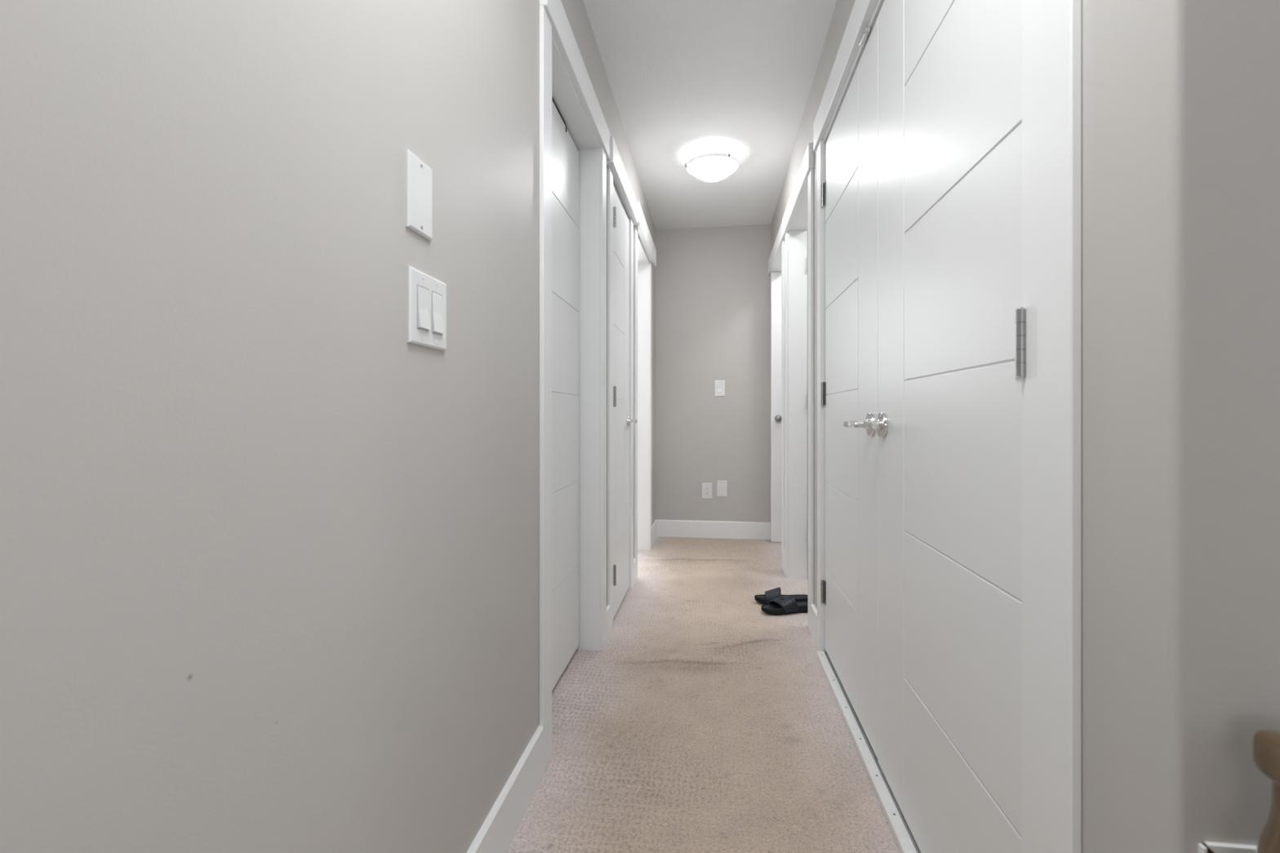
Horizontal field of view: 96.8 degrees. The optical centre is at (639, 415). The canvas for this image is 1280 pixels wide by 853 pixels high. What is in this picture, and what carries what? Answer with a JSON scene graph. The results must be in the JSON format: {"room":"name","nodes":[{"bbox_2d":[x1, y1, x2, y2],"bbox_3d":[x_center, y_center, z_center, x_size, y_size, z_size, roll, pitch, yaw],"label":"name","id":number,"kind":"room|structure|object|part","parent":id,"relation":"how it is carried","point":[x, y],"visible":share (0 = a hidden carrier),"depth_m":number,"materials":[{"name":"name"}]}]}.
{"room":"home hallway","nodes":[
{"label":"home hallway","id":0,"kind":"room"},
{"bbox_2d":[0,0,655,852],"bbox_3d":[-0.290,-0.261,1.752,0.100,2.440,5.800,0,0,7],"label":"wall","id":1,"kind":"structure","parent":0,"point":[268,552],"depth_m":0.59,"materials":[{"name":"paint"}]},
{"bbox_2d":[405,148,431,241],"bbox_3d":[-0.348,-0.346,0.899,0.007,0.118,0.074,0,0,7],"label":"blank wall plate","id":2,"kind":"object","parent":1,"relation":"attached to","point":[418,174],"visible":1,"depth_m":0.89,"materials":[{"name":"white plastic"}]},
{"bbox_2d":[406,265,446,351],"bbox_3d":[-0.342,-0.170,0.925,0.011,0.117,0.120,0,0,7],"label":"double light switch","id":3,"kind":"object","parent":1,"relation":"attached to","point":[426,295],"visible":1,"depth_m":0.91,"materials":[{"name":"white plastic"}]},
{"bbox_2d":[417,286,431,330],"bbox_3d":[-0.343,-0.170,0.902,0.005,0.066,0.033,0,0,7],"label":"rocker switch","id":4,"kind":"object","parent":3,"relation":"attached to","point":[424,292],"depth_m":0.90,"materials":[{"name":"white plastic"}]},
{"bbox_2d":[431,292,444,334],"bbox_3d":[-0.337,-0.170,0.948,0.005,0.066,0.033,0,0,7],"label":"rocker switch","id":5,"kind":"object","parent":3,"relation":"attached to","point":[437,298],"depth_m":0.95,"materials":[{"name":"white plastic"}]},
{"bbox_2d":[466,725,543,852],"bbox_3d":[-0.437,0.893,0.194,0.013,0.132,2.670,0,0,7],"label":"baseboard","id":6,"kind":"structure","parent":1,"relation":"attached to","point":[496,834],"depth_m":1.29,"materials":[{"name":"white paint"}]},
{"bbox_2d":[551,96,578,690],"bbox_3d":[-0.311,-0.069,1.973,0.039,2.035,0.716,0,0,7],"label":"door","id":7,"kind":"structure","parent":1,"relation":"in","point":[565,153],"depth_m":2.09,"materials":[{"name":"white paint"}]},
{"bbox_2d":[538,0,656,773],"bbox_3d":[-0.127,-0.131,2.863,0.144,2.180,2.705,0,0,7],"label":"door frame","id":8,"kind":"structure","parent":1,"relation":"attached to","point":[563,76],"depth_m":2.32,"materials":[{"name":"white paint"}]},
{"bbox_3d":[-0.258,-0.068,1.558,0.013,2.054,0.082,0,0,7],"label":"casing","id":9,"kind":"part","parent":8,"relation":"part of","materials":[{"name":"white paint"}]},
{"bbox_3d":[-0.198,-1.151,1.978,0.023,0.112,0.930,0,0,7],"label":"header casing","id":10,"kind":"part","parent":8,"relation":"part of","materials":[{"name":"white paint"}]},
{"bbox_3d":[-0.153,-0.068,2.360,0.013,2.054,0.082,0,0,7],"label":"casing","id":11,"kind":"part","parent":8,"relation":"part of","materials":[{"name":"white paint"}]},
{"bbox_3d":[-0.132,-0.064,2.521,0.013,2.046,0.076,0,0,7],"label":"casing","id":12,"kind":"part","parent":8,"relation":"part of","materials":[{"name":"white paint"}]},
{"bbox_3d":[-0.081,-1.143,2.832,0.034,0.112,0.795,0,0,7],"label":"header casing","id":13,"kind":"part","parent":8,"relation":"part of","materials":[{"name":"white paint"}]},
{"bbox_3d":[-0.048,-0.064,3.160,0.013,2.046,0.082,0,0,7],"label":"casing","id":14,"kind":"part","parent":8,"relation":"part of","materials":[{"name":"white paint"}]},
{"bbox_3d":[-0.025,-0.071,3.337,0.013,2.060,0.082,0,0,7],"label":"casing","id":15,"kind":"part","parent":8,"relation":"part of","materials":[{"name":"white paint"}]},
{"bbox_3d":[0.037,-1.161,3.712,0.039,0.120,0.980,0,0,7],"label":"header casing","id":16,"kind":"part","parent":8,"relation":"part of","materials":[{"name":"white paint"}]},
{"bbox_3d":[0.076,-0.071,4.110,0.013,2.060,0.082,0,0,7],"label":"casing","id":17,"kind":"part","parent":8,"relation":"part of","materials":[{"name":"white paint"}]},
{"bbox_2d":[606,604,609,641],"bbox_3d":[-0.142,0.893,2.441,0.013,0.132,0.084,0,0,7],"label":"baseboard","id":18,"kind":"structure","parent":1,"relation":"attached to","point":[607,606],"depth_m":2.45,"materials":[{"name":"white paint"}]},
{"bbox_2d":[613,184,636,617],"bbox_3d":[-0.086,-0.066,2.837,0.091,2.010,0.555,0,0,7],"label":"door","id":19,"kind":"structure","parent":1,"relation":"in","point":[622,420],"depth_m":2.81,"materials":[{"name":"white paint"}]},
{"bbox_3d":[-0.042,0.029,3.010,0.047,0.020,0.113,0,0,7],"label":"lever handle","id":20,"kind":"part","parent":19,"relation":"part of","materials":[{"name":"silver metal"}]},
{"bbox_2d":[633,558,635,585],"bbox_3d":[-0.036,0.893,3.249,0.013,0.132,0.097,0,0,7],"label":"baseboard","id":21,"kind":"structure","parent":1,"relation":"attached to","point":[634,559],"depth_m":3.25,"materials":[{"name":"white paint"}]},
{"bbox_2d":[652,520,657,546],"bbox_3d":[0.106,0.893,4.335,0.013,0.132,0.375,0,0,7],"label":"baseboard","id":22,"kind":"structure","parent":1,"relation":"attached to","point":[655,524],"depth_m":4.33,"materials":[{"name":"white paint"}]},
{"bbox_2d":[506,536,900,852],"bbox_3d":[-0.592,0.954,-1.435,5.600,0.011,13.800,0,0,7],"label":"floor","id":23,"kind":"structure","parent":0,"point":[706,720],"depth_m":1.72,"materials":[{"name":"carpet"}]},
{"bbox_2d":[754,586,808,604],"bbox_3d":[0.728,0.917,2.898,0.280,0.079,0.115,0,0,2],"label":"sandal","id":24,"kind":"object","parent":23,"relation":"on","point":[773,593],"visible":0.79,"depth_m":2.88,"materials":[{"name":"black rubber"}]},
{"bbox_2d":[761,595,808,615],"bbox_3d":[0.726,0.920,2.782,0.280,0.074,0.112,0,0,-10],"label":"sandal","id":25,"kind":"object","parent":23,"relation":"on","point":[785,604],"visible":0.91,"depth_m":2.75,"materials":[{"name":"black rubber"}]},
{"bbox_2d":[816,650,920,852],"bbox_3d":[0.627,0.948,1.404,0.071,0.021,1.748,0,0,7],"label":"threshold","id":26,"kind":"object","parent":23,"relation":"on","point":[904,837],"visible":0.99,"depth_m":1.53,"materials":[{"name":"grey metal"}]},
{"bbox_2d":[1253,728,1279,852],"bbox_3d":[0.527,0.618,0.152,0.083,0.683,0.740,0,0,7],"label":"stair railing","id":27,"kind":"object","parent":23,"relation":"on","point":[1266,742],"visible":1,"depth_m":0.49,"materials":[{"name":"brown wood"}]},
{"bbox_3d":[0.526,0.302,0.145,0.062,0.052,0.724,0,0,7],"label":"handrail","id":28,"kind":"part","parent":27,"relation":"part of","materials":[{"name":"brown wood"}]},
{"bbox_3d":[0.570,0.633,0.478,0.078,0.652,0.078,0,0,7],"label":"turned post","id":29,"kind":"part","parent":27,"relation":"part of","materials":[{"name":"brown wood"}]},
{"bbox_2d":[582,0,836,229],"bbox_3d":[-0.592,-1.531,-1.435,5.600,0.100,13.800,0,0,7],"label":"ceiling","id":30,"kind":"structure","parent":0,"point":[686,77],"depth_m":2.58,"materials":[{"name":"white paint"}]},
{"bbox_2d":[684,147,739,182],"bbox_3d":[0.410,-1.409,3.229,0.304,0.145,0.302,0,0,7],"label":"ceiling light","id":31,"kind":"object","parent":30,"relation":"attached to","point":[709,164],"visible":1,"depth_m":3.15,"materials":[{"name":"white glass"}]},
{"bbox_2d":[655,224,770,522],"bbox_3d":[0.576,-0.261,4.513,0.898,2.440,0.100,0,0,7],"label":"wall","id":32,"kind":"structure","parent":0,"point":[713,284],"depth_m":4.46,"materials":[{"name":"paint"}]},
{"bbox_2d":[702,482,711,498],"bbox_3d":[0.526,0.590,4.466,0.080,0.124,0.008,0,0,7],"label":"power outlet","id":33,"kind":"object","parent":32,"relation":"attached to","point":[706,486],"visible":1,"depth_m":4.46,"materials":[{"name":"white plastic"}]},
{"bbox_2d":[704,486,709,494],"bbox_3d":[0.526,0.590,4.464,0.033,0.066,0.003,0,0,7],"label":"receptacle","id":34,"kind":"object","parent":33,"relation":"attached to","point":[706,488],"depth_m":4.46,"materials":[{"name":"white plastic"}]},
{"bbox_2d":[657,520,770,539],"bbox_3d":[0.568,0.893,4.457,0.898,0.132,0.013,0,0,7],"label":"baseboard","id":35,"kind":"structure","parent":32,"relation":"attached to","point":[665,528],"depth_m":4.45,"materials":[{"name":"white paint"}]},
{"bbox_2d":[714,380,724,396],"bbox_3d":[0.624,-0.213,4.451,0.080,0.124,0.011,0,0,7],"label":"light switch","id":36,"kind":"object","parent":32,"relation":"attached to","point":[719,385],"visible":1,"depth_m":4.45,"materials":[{"name":"white plastic"}]},
{"bbox_2d":[717,384,721,392],"bbox_3d":[0.624,-0.213,4.449,0.033,0.066,0.005,0,0,7],"label":"rocker switch","id":37,"kind":"object","parent":36,"relation":"attached to","point":[719,386],"depth_m":4.45,"materials":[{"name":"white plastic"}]},
{"bbox_2d":[716,480,727,496],"bbox_3d":[0.643,0.571,4.451,0.080,0.124,0.007,0,0,7],"label":"blank wall plate","id":38,"kind":"object","parent":32,"relation":"attached to","point":[722,486],"visible":1,"depth_m":4.45,"materials":[{"name":"white plastic"}]},
{"bbox_2d":[770,0,1279,852],"bbox_3d":[0.817,-0.261,2.515,0.100,2.440,4.000,0,0,7],"label":"wall","id":39,"kind":"structure","parent":0,"point":[1180,99],"depth_m":0.54,"materials":[{"name":"paint"}]},
{"bbox_2d":[770,271,781,542],"bbox_3d":[1.367,-0.065,4.238,0.760,2.040,0.096,0,0,7],"label":"door","id":40,"kind":"structure","parent":39,"relation":"in","point":[775,277],"depth_m":4.29,"materials":[{"name":"white paint"}]},
{"bbox_3d":[1.040,0.022,4.263,0.054,0.054,0.060,0,0,7],"label":"knob","id":41,"kind":"part","parent":40,"relation":"part of","materials":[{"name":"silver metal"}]},
{"bbox_2d":[782,549,784,573],"bbox_3d":[0.885,0.893,3.472,0.013,0.132,0.084,0,0,7],"label":"baseboard","id":42,"kind":"structure","parent":39,"relation":"attached to","point":[784,549],"depth_m":3.49,"materials":[{"name":"white paint"}]},
{"bbox_2d":[768,142,813,631],"bbox_3d":[0.929,-0.120,3.445,0.129,2.158,1.928,0,0,7],"label":"door frame","id":43,"kind":"structure","parent":39,"relation":"attached to","point":[798,215],"depth_m":3.34,"materials":[{"name":"white paint"}]},
{"bbox_3d":[0.941,-1.139,3.941,0.024,0.104,0.940,0,0,7],"label":"header casing","id":44,"kind":"part","parent":43,"relation":"part of","materials":[{"name":"white paint"}]},
{"bbox_3d":[0.896,-0.064,3.554,0.013,2.046,0.082,0,0,7],"label":"casing","id":45,"kind":"part","parent":43,"relation":"part of","materials":[{"name":"white paint"}]},
{"bbox_3d":[0.875,-0.064,3.390,0.013,2.046,0.082,0,0,7],"label":"casing","id":46,"kind":"part","parent":43,"relation":"part of","materials":[{"name":"white paint"}]},
{"bbox_3d":[0.816,-1.143,2.985,0.024,0.112,0.988,0,0,7],"label":"header casing","id":47,"kind":"part","parent":43,"relation":"part of","materials":[{"name":"white paint"}]},
{"bbox_3d":[0.763,-0.064,2.543,0.013,2.046,0.087,0,0,7],"label":"casing","id":48,"kind":"part","parent":43,"relation":"part of","materials":[{"name":"white paint"}]},
{"bbox_2d":[807,229,808,577],"bbox_3d":[1.358,-0.071,3.320,0.753,2.040,0.104,0,0,7],"label":"door","id":49,"kind":"structure","parent":39,"relation":"in","point":[807,229],"depth_m":3.34,"materials":[{"name":"white paint"}]},
{"bbox_2d":[810,604,817,647],"bbox_3d":[0.748,0.893,2.424,0.013,0.132,0.152,0,0,7],"label":"baseboard","id":50,"kind":"structure","parent":39,"relation":"attached to","point":[813,609],"depth_m":2.43,"materials":[{"name":"white paint"}]},
{"bbox_2d":[820,16,878,759],"bbox_3d":[0.679,-0.074,1.903,0.091,2.005,0.743,0,0,7],"label":"door","id":51,"kind":"structure","parent":39,"relation":"in","point":[851,145],"depth_m":1.80,"materials":[{"name":"white paint"}]},
{"bbox_3d":[0.622,0.024,1.635,0.047,0.020,0.113,0,0,7],"label":"lever handle","id":52,"kind":"part","parent":51,"relation":"part of","materials":[{"name":"silver metal"}]},
{"bbox_2d":[859,25,871,44],"bbox_3d":[0.644,-1.085,1.628,0.015,0.014,0.075,0,0,7],"label":"roller catch","id":53,"kind":"object","parent":39,"relation":"attached to","point":[867,29],"visible":1,"depth_m":1.62,"materials":[{"name":"silver metal"}]},
{"bbox_2d":[862,0,1026,852],"bbox_3d":[0.581,-0.072,1.151,0.091,2.010,0.767,0,0,7],"label":"door","id":54,"kind":"structure","parent":39,"relation":"in","point":[952,316],"depth_m":1.07,"materials":[{"name":"white paint"}]},
{"bbox_3d":[0.596,0.024,1.434,0.047,0.020,0.113,0,0,7],"label":"lever handle","id":55,"kind":"part","parent":54,"relation":"part of","materials":[{"name":"silver metal"}]},
{"bbox_2d":[813,0,1081,852],"bbox_3d":[0.682,-0.130,1.499,0.144,2.178,1.750,0,0,7],"label":"door frame","id":56,"kind":"structure","parent":39,"relation":"attached to","point":[1051,29],"depth_m":0.72,"materials":[{"name":"white paint"}]},
{"bbox_3d":[0.733,-0.073,2.313,0.013,2.064,0.073,0,0,7],"label":"casing","id":57,"kind":"part","parent":56,"relation":"part of","materials":[{"name":"white paint"}]},
{"bbox_3d":[0.622,-1.162,1.507,0.024,0.114,1.750,0,0,7],"label":"header casing","id":58,"kind":"part","parent":56,"relation":"part of","materials":[{"name":"white paint"}]},
{"bbox_3d":[0.526,-0.073,0.730,0.013,2.064,0.111,0,0,7],"label":"casing","id":59,"kind":"part","parent":56,"relation":"part of","materials":[{"name":"white paint"}]},
{"bbox_2d":[1197,841,1257,852],"bbox_3d":[0.555,0.460,0.529,0.060,0.118,0.006,0,0,7],"label":"baseboard","id":60,"kind":"structure","parent":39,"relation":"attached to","point":[1207,846],"depth_m":0.53,"materials":[{"name":"white paint"}]}
]}

